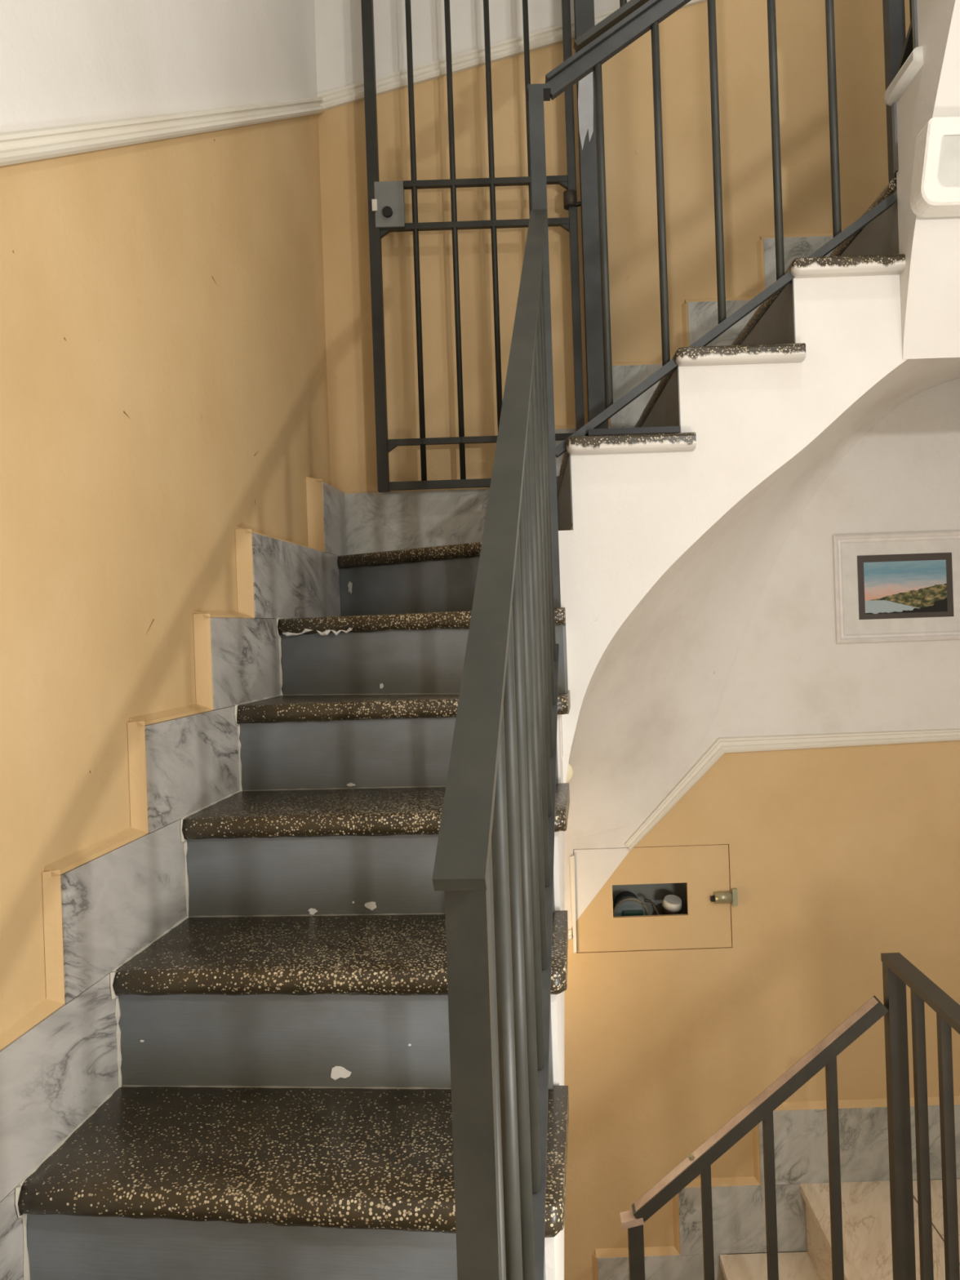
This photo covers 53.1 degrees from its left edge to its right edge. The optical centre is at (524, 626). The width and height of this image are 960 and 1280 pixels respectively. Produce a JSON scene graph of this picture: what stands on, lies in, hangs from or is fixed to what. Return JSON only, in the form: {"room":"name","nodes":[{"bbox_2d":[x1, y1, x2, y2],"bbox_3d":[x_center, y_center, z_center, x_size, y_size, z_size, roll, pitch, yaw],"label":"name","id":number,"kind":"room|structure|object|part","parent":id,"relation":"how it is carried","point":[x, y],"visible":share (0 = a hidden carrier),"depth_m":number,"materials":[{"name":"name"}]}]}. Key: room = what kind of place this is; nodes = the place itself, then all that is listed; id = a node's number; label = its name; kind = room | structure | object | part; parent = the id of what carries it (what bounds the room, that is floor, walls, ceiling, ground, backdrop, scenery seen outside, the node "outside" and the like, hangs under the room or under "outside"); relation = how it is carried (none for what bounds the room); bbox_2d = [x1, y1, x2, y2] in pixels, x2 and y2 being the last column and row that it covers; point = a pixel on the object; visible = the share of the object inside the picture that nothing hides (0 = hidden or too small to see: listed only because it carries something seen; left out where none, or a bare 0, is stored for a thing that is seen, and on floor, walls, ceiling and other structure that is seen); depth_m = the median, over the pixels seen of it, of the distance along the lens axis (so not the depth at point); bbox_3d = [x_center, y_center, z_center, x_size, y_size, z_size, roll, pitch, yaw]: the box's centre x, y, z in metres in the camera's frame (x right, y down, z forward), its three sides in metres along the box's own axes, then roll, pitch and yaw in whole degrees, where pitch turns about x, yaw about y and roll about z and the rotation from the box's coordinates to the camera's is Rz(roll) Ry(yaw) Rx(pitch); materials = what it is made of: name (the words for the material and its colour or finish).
{"room":"stairwell","nodes":[
{"label":"stairwell","id":0,"kind":"room"},
{"bbox_2d":[0,0,341,1050],"bbox_3d":[-0.698,-0.074,0.698,0.142,5.785,4.268,-2,0,3],"label":"wall","id":1,"kind":"structure","parent":0,"point":[164,402],"depth_m":1.54,"materials":[{"name":"paint"}]},
{"bbox_2d":[0,97,325,166],"bbox_3d":[-0.667,-0.312,0.698,0.026,2.493,4.264,-2,0,3],"label":"trim","id":2,"kind":"structure","parent":1,"relation":"attached to","point":[37,144],"depth_m":1.56,"materials":[{"name":"paint"}]},
{"bbox_2d":[0,481,346,1279],"bbox_3d":[-0.615,0.396,1.549,0.058,1.564,2.502,-2,0,4],"label":"baseboard","id":3,"kind":"structure","parent":1,"relation":"attached to","point":[115,904],"depth_m":1.47,"materials":[{"name":"grey stone"}]},
{"bbox_3d":[-0.643,0.753,0.973,0.058,0.170,0.377,-2,0,4],"label":"skirting panel","id":4,"kind":"part","parent":3,"relation":"part of","materials":[{"name":"grey stone"}]},
{"bbox_3d":[-0.633,0.583,1.205,0.058,0.170,0.387,-2,0,4],"label":"skirting panel","id":5,"kind":"part","parent":3,"relation":"part of","materials":[{"name":"grey stone"}]},
{"bbox_3d":[-0.621,0.412,1.453,0.058,0.170,0.383,-2,0,4],"label":"skirting panel","id":6,"kind":"part","parent":3,"relation":"part of","materials":[{"name":"grey stone"}]},
{"bbox_3d":[-0.609,0.242,1.710,0.058,0.170,0.396,-2,0,4],"label":"skirting panel","id":7,"kind":"part","parent":3,"relation":"part of","materials":[{"name":"grey stone"}]},
{"bbox_3d":[-0.596,0.070,1.980,0.058,0.173,0.389,-2,0,4],"label":"skirting panel","id":8,"kind":"part","parent":3,"relation":"part of","materials":[{"name":"grey stone"}]},
{"bbox_3d":[-0.574,-0.108,2.366,0.058,0.181,0.690,-2,0,4],"label":"skirting panel","id":9,"kind":"part","parent":3,"relation":"part of","materials":[{"name":"grey stone"}]},
{"bbox_3d":[-0.558,-0.294,2.686,0.058,0.190,0.224,-2,0,4],"label":"skirting panel","id":10,"kind":"part","parent":3,"relation":"part of","materials":[{"name":"grey stone"}]},
{"bbox_2d":[314,0,959,1279],"bbox_3d":[0.401,-0.111,2.917,1.921,5.785,0.212,-2,0,0],"label":"wall","id":11,"kind":"structure","parent":0,"point":[841,859],"depth_m":2.83,"materials":[{"name":"paint"}]},
{"bbox_2d":[316,0,706,110],"bbox_3d":[0.343,-1.812,2.818,1.921,0.530,0.020,-2,0,0],"label":"trim","id":12,"kind":"structure","parent":11,"relation":"attached to","point":[552,36],"depth_m":2.81,"materials":[{"name":"paint"}]},
{"bbox_2d":[568,928,571,940],"bbox_3d":[-0.051,0.968,2.819,0.384,0.151,0.016,-2,0,0],"label":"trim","id":13,"kind":"structure","parent":11,"relation":"attached to","point":[570,929],"depth_m":2.82,"materials":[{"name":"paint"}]},
{"bbox_2d":[344,235,833,555],"bbox_3d":[0.399,-0.679,2.828,1.873,0.895,0.039,-2,0,0],"label":"baseboard","id":14,"kind":"structure","parent":11,"relation":"attached to","point":[376,522],"depth_m":2.81,"materials":[{"name":"stone"}]},
{"bbox_3d":[-0.219,-0.305,2.828,0.612,0.190,0.039,-2,0,0],"label":"skirting panel","id":15,"kind":"part","parent":14,"relation":"part of","materials":[{"name":"stone"}]},
{"bbox_3d":[0.171,-0.492,2.828,0.335,0.178,0.039,-2,0,0],"label":"skirting panel","id":16,"kind":"part","parent":14,"relation":"part of","materials":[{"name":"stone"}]},
{"bbox_3d":[0.416,-0.680,2.828,0.332,0.178,0.039,-2,0,0],"label":"skirting panel","id":17,"kind":"part","parent":14,"relation":"part of","materials":[{"name":"stone"}]},
{"bbox_3d":[0.642,-0.867,2.828,0.322,0.178,0.039,-2,0,0],"label":"skirting panel","id":18,"kind":"part","parent":14,"relation":"part of","materials":[{"name":"stone"}]},
{"bbox_3d":[1.013,-1.058,2.828,0.621,0.178,0.039,-2,0,0],"label":"skirting panel","id":19,"kind":"part","parent":14,"relation":"part of","materials":[{"name":"stone"}]},
{"bbox_2d":[613,891,648,916],"bbox_3d":[0.321,0.869,2.943,0.110,0.107,0.140,-2,0,0],"label":"meter","id":20,"kind":"object","parent":11,"relation":"attached to","point":[626,903],"visible":0.55,"depth_m":2.90,"materials":[{"name":"grey plastic"}]},
{"bbox_3d":[0.321,0.869,2.910,0.096,0.096,0.029,-2,0,0],"label":"lid","id":21,"kind":"part","parent":20,"relation":"part of","materials":[{"name":"grey plastic"}]},
{"bbox_2d":[569,844,737,952],"bbox_3d":[0.381,0.800,2.823,0.488,0.303,0.040,-2,0,0],"label":"access panel","id":22,"kind":"object","parent":11,"relation":"attached to","point":[704,868],"visible":0.99,"depth_m":2.83,"materials":[{"name":"paint"}]},
{"bbox_3d":[0.553,0.798,2.820,0.012,0.014,0.013,-2,0,0],"label":"bolt knob","id":23,"kind":"part","parent":22,"relation":"part of","materials":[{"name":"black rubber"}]},
{"bbox_2d":[662,894,681,915],"bbox_3d":[0.448,0.883,2.904,0.061,0.136,0.060,-2,0,0],"label":"valve","id":24,"kind":"object","parent":11,"relation":"attached to","point":[672,904],"visible":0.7,"depth_m":2.89,"materials":[{"name":"white plastic"}]},
{"bbox_2d":[644,899,659,915],"bbox_3d":[0.396,0.890,2.918,0.062,0.123,0.016,-2,0,22],"label":"hose","id":25,"kind":"object","parent":24,"relation":"attached to","point":[652,904],"visible":0.54,"depth_m":2.92,"materials":[{"name":"grey rubber"}]},
{"bbox_2d":[624,737,724,850],"bbox_3d":[0.441,0.491,2.819,0.301,0.323,0.016,-2,0,0],"label":"trim","id":26,"kind":"structure","parent":11,"relation":"attached to","point":[715,751],"depth_m":2.82,"materials":[{"name":"paint"}]},
{"bbox_2d":[597,1104,959,1279],"bbox_3d":[0.578,1.923,2.828,1.692,1.003,0.039,-2,0,0],"label":"baseboard","id":27,"kind":"structure","parent":11,"relation":"attached to","point":[800,1136],"depth_m":2.81,"materials":[{"name":"stone"}]},
{"bbox_3d":[0.405,1.939,2.828,0.376,0.196,0.039,-2,0,0],"label":"skirting panel","id":28,"kind":"part","parent":27,"relation":"part of","materials":[{"name":"stone"}]},
{"bbox_3d":[0.641,1.734,2.828,0.376,0.196,0.039,-2,0,0],"label":"skirting panel","id":29,"kind":"part","parent":27,"relation":"part of","materials":[{"name":"stone"}]},
{"bbox_3d":[1.049,1.513,2.828,0.722,0.215,0.039,-2,0,0],"label":"skirting panel","id":30,"kind":"part","parent":27,"relation":"part of","materials":[{"name":"stone"}]},
{"bbox_2d":[718,728,959,752],"bbox_3d":[0.974,0.330,2.819,0.806,0.054,0.016,-2,0,0],"label":"trim","id":31,"kind":"structure","parent":11,"relation":"attached to","point":[779,742],"depth_m":2.82,"materials":[{"name":"paint"}]},
{"bbox_2d":[831,530,959,643],"bbox_3d":[1.134,-0.118,2.818,0.445,0.316,0.020,-2,0,0],"label":"framed picture","id":32,"kind":"object","parent":11,"relation":"attached to","point":[888,587],"visible":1,"depth_m":2.82,"materials":[{"name":"paper"}]},
{"bbox_2d":[857,552,953,619],"bbox_3d":[1.120,-0.120,2.822,0.278,0.188,0.001,-2,0,0],"label":"print","id":33,"kind":"object","parent":32,"relation":"attached to","point":[891,585],"depth_m":2.82},
{"bbox_2d":[800,1178,959,1279],"bbox_3d":[0.335,1.728,0.699,2.178,0.166,4.258,-2,0,0],"label":"floor","id":34,"kind":"structure","parent":0,"point":[865,1206],"depth_m":2.61,"materials":[{"name":"beige stone"}]},
{"bbox_2d":[14,542,570,1279],"bbox_3d":[-0.269,0.735,1.434,0.713,1.886,2.796,-2,0,3],"label":"staircase","id":35,"kind":"structure","parent":34,"relation":"on","point":[280,1108],"depth_m":1.38,"materials":[{"name":"stone"}]},
{"bbox_2d":[307,908,317,915],"bbox_3d":[-0.358,0.481,1.625,0.017,0.011,0.002,-2,0,4],"label":"chip","id":36,"kind":"object","parent":35,"relation":"on","point":[310,911],"depth_m":1.62,"materials":[{"name":"paint"}]},
{"bbox_2d":[330,1066,351,1079],"bbox_3d":[-0.261,0.635,1.366,0.030,0.019,0.002,-2,0,5],"label":"chip","id":37,"kind":"object","parent":35,"relation":"on","point":[337,1073],"depth_m":1.37,"materials":[{"name":"paint"}]},
{"bbox_2d":[347,582,351,594],"bbox_3d":[-0.488,-0.110,2.688,0.017,0.036,0.002,-2,0,35],"label":"chip","id":38,"kind":"object","parent":35,"relation":"attached to","point":[349,584],"depth_m":2.69,"materials":[{"name":"paint"}]},
{"bbox_2d":[364,902,376,910],"bbox_3d":[-0.259,0.470,1.618,0.020,0.015,0.002,-2,0,4],"label":"chip","id":39,"kind":"object","parent":35,"relation":"on","point":[368,905],"depth_m":1.62,"materials":[{"name":"paint"}]},
{"bbox_2d":[431,84,560,1279],"bbox_3d":[0.006,-0.067,1.293,0.034,2.105,1.420,-2,0,4],"label":"stair railing","id":40,"kind":"object","parent":35,"relation":"on","point":[493,868],"visible":0.98,"depth_m":0.92,"materials":[{"name":"metal"}]},
{"bbox_3d":[-0.023,0.572,0.621,0.026,0.831,0.040,-2,0,0],"label":"newel post","id":41,"kind":"part","parent":40,"relation":"part of","materials":[{"name":"metal"}]},
{"bbox_3d":[-0.005,-0.349,1.285,0.033,1.020,1.405,-2,0,4],"label":"handrail","id":42,"kind":"part","parent":40,"relation":"part of","materials":[{"name":"metal"}]},
{"bbox_3d":[0.042,-0.580,1.990,0.031,1.082,0.020,-2,0,0],"label":"corner post","id":43,"kind":"part","parent":40,"relation":"part of","materials":[{"name":"metal"}]},
{"bbox_3d":[0.023,0.451,1.302,0.026,0.869,1.331,-2,0,4],"label":"rail","id":44,"kind":"part","parent":40,"relation":"part of","materials":[{"name":"metal"}]},
{"bbox_2d":[556,177,959,843],"bbox_3d":[0.709,-0.165,2.414,1.296,1.586,0.824,-2,0,0],"label":"staircase","id":45,"kind":"structure","parent":35,"relation":"on","point":[669,544],"depth_m":2.03,"materials":[{"name":"white paint"}]},
{"bbox_2d":[565,761,573,782],"bbox_3d":[0.080,0.321,2.126,0.055,0.055,0.039,-2,0,0],"label":"lid","id":46,"kind":"object","parent":45,"relation":"attached to","point":[570,771],"visible":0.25,"depth_m":2.11,"materials":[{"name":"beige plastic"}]},
{"bbox_2d":[573,0,608,428],"bbox_3d":[0.170,-1.277,2.728,0.085,1.748,0.056,-2,0,0],"label":"gate post","id":47,"kind":"object","parent":45,"relation":"on","point":[584,10],"visible":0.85,"depth_m":2.70,"materials":[{"name":"metal"}]},
{"bbox_2d":[360,0,584,492],"bbox_3d":[-0.150,-1.285,2.748,0.598,1.776,0.043,-2,0,0],"label":"iron gate","id":48,"kind":"object","parent":47,"relation":"attached to","point":[386,199],"visible":0.84,"depth_m":2.75,"materials":[{"name":"grey metal"}]},
{"bbox_3d":[-0.385,-1.206,2.750,0.082,0.130,0.026,-2,0,0],"label":"lock plate","id":49,"kind":"part","parent":48,"relation":"part of","materials":[{"name":"grey metal"}]},
{"bbox_3d":[-0.148,-1.264,2.754,0.569,0.038,0.018,-2,0,0],"label":"cross rail","id":50,"kind":"part","parent":48,"relation":"part of","materials":[{"name":"grey metal"}]},
{"bbox_3d":[-0.119,-0.413,2.753,0.569,0.022,0.020,-2,0,0],"label":"rail","id":51,"kind":"part","parent":48,"relation":"part of","materials":[{"name":"grey metal"}]},
{"bbox_3d":[-0.144,-1.143,2.754,0.569,0.038,0.018,-2,0,0],"label":"cross rail","id":52,"kind":"part","parent":48,"relation":"part of","materials":[{"name":"grey metal"}]},
{"bbox_3d":[-0.123,-0.527,2.754,0.569,0.038,0.018,-2,0,0],"label":"cross rail","id":53,"kind":"part","parent":48,"relation":"part of","materials":[{"name":"grey metal"}]},
{"bbox_2d":[586,426,680,435],"bbox_3d":[0.231,-0.412,2.034,0.194,0.013,0.039,-2,0,0],"label":"threshold strip","id":54,"kind":"object","parent":45,"relation":"on","point":[665,429],"visible":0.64,"depth_m":2.02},
{"bbox_2d":[527,0,897,457],"bbox_3d":[0.402,-1.226,2.048,0.799,1.706,0.102,-2,0,0],"label":"stair railing","id":55,"kind":"object","parent":45,"relation":"on","point":[633,19],"visible":0.96,"depth_m":2.03,"materials":[{"name":"metal"}]},
{"bbox_3d":[0.413,-1.422,2.041,0.754,0.506,0.036,-2,0,0],"label":"handrail","id":56,"kind":"part","parent":55,"relation":"part of","materials":[{"name":"metal"}]},
{"bbox_3d":[0.444,-1.500,2.087,0.688,0.466,0.026,-2,0,0],"label":"rail","id":57,"kind":"part","parent":55,"relation":"part of","materials":[{"name":"metal"}]},
{"bbox_3d":[0.415,-1.399,2.041,0.762,0.523,0.020,-2,0,0],"label":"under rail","id":58,"kind":"part","parent":55,"relation":"part of","materials":[{"name":"metal"}]},
{"bbox_3d":[0.423,-0.638,2.041,0.745,0.529,0.029,-2,0,0],"label":"rail","id":59,"kind":"part","parent":55,"relation":"part of","materials":[{"name":"metal"}]},
{"bbox_2d":[882,0,913,182],"bbox_3d":[0.788,-1.629,1.788,0.034,1.334,0.606,-2,0,0],"label":"stair railing","id":60,"kind":"object","parent":45,"relation":"on","point":[898,47],"visible":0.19,"depth_m":2.06,"materials":[{"name":"metal"}]},
{"bbox_3d":[0.797,-1.362,1.774,0.023,0.414,0.580,-2,0,0],"label":"rail","id":61,"kind":"part","parent":60,"relation":"part of","materials":[{"name":"metal"}]},
{"bbox_2d":[880,952,959,1279],"bbox_3d":[0.815,1.171,1.350,0.040,0.916,1.498,-2,0,0],"label":"stair railing","id":62,"kind":"object","parent":34,"relation":"on","point":[922,989],"visible":1,"depth_m":1.90,"materials":[{"name":"brown metal"}]},
{"bbox_3d":[0.800,0.721,1.359,0.040,0.017,1.482,-2,0,0],"label":"handrail","id":63,"kind":"part","parent":62,"relation":"part of","materials":[{"name":"brown metal"}]},
{"bbox_2d":[884,0,959,359],"bbox_3d":[1.041,-1.204,1.446,0.562,1.257,1.202,-2,0,0],"label":"wall","id":64,"kind":"structure","parent":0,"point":[926,86],"depth_m":1.97,"materials":[{"name":"white paint"}]},
{"bbox_2d":[910,116,959,217],"bbox_3d":[0.903,-0.896,1.869,0.273,0.142,0.114,-2,0,0],"label":"wall lamp","id":65,"kind":"object","parent":64,"relation":"attached to","point":[935,192],"visible":1,"depth_m":1.85,"materials":[{"name":"white paint"}]},
{"bbox_3d":[0.903,-0.900,1.845,0.213,0.090,0.038,-2,0,0],"label":"inset panel","id":66,"kind":"part","parent":65,"relation":"part of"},
{"bbox_3d":[0.292,2.852,0.699,2.340,0.130,4.258,-2,0,0],"label":"floor","id":67,"kind":"structure","parent":0,"visible":0},
{"bbox_2d":[720,1202,832,1279],"bbox_3d":[0.356,2.225,2.416,0.999,1.113,0.777,-2,0,0],"label":"staircase","id":68,"kind":"structure","parent":67,"relation":"on","point":[815,1264],"depth_m":2.73,"materials":[{"name":"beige stone"}]},
{"bbox_2d":[619,962,915,1279],"bbox_3d":[0.526,1.379,2.080,0.629,1.307,0.037,-2,0,0],"label":"stair railing","id":69,"kind":"object","parent":68,"relation":"on","point":[894,1007],"visible":1,"depth_m":2.06,"materials":[{"name":"brown metal"}]},
{"bbox_3d":[0.233,1.282,2.080,0.049,0.024,0.037,-2,0,0],"label":"handrail","id":70,"kind":"part","parent":69,"relation":"part of","materials":[{"name":"brown paint"}]},
{"bbox_3d":[0.253,1.663,2.080,0.031,0.757,0.031,-2,0,0],"label":"post","id":71,"kind":"part","parent":69,"relation":"part of","materials":[{"name":"brown metal"}]},
{"bbox_3d":[0.508,1.044,2.080,0.563,0.462,0.036,-2,0,0],"label":"handrail","id":72,"kind":"part","parent":69,"relation":"part of","materials":[{"name":"brown metal"}]},
{"bbox_3d":[0.815,1.172,2.080,0.038,0.913,0.032,-2,0,0],"label":"newel post","id":73,"kind":"part","parent":69,"relation":"part of","materials":[{"name":"brown metal"}]}
]}

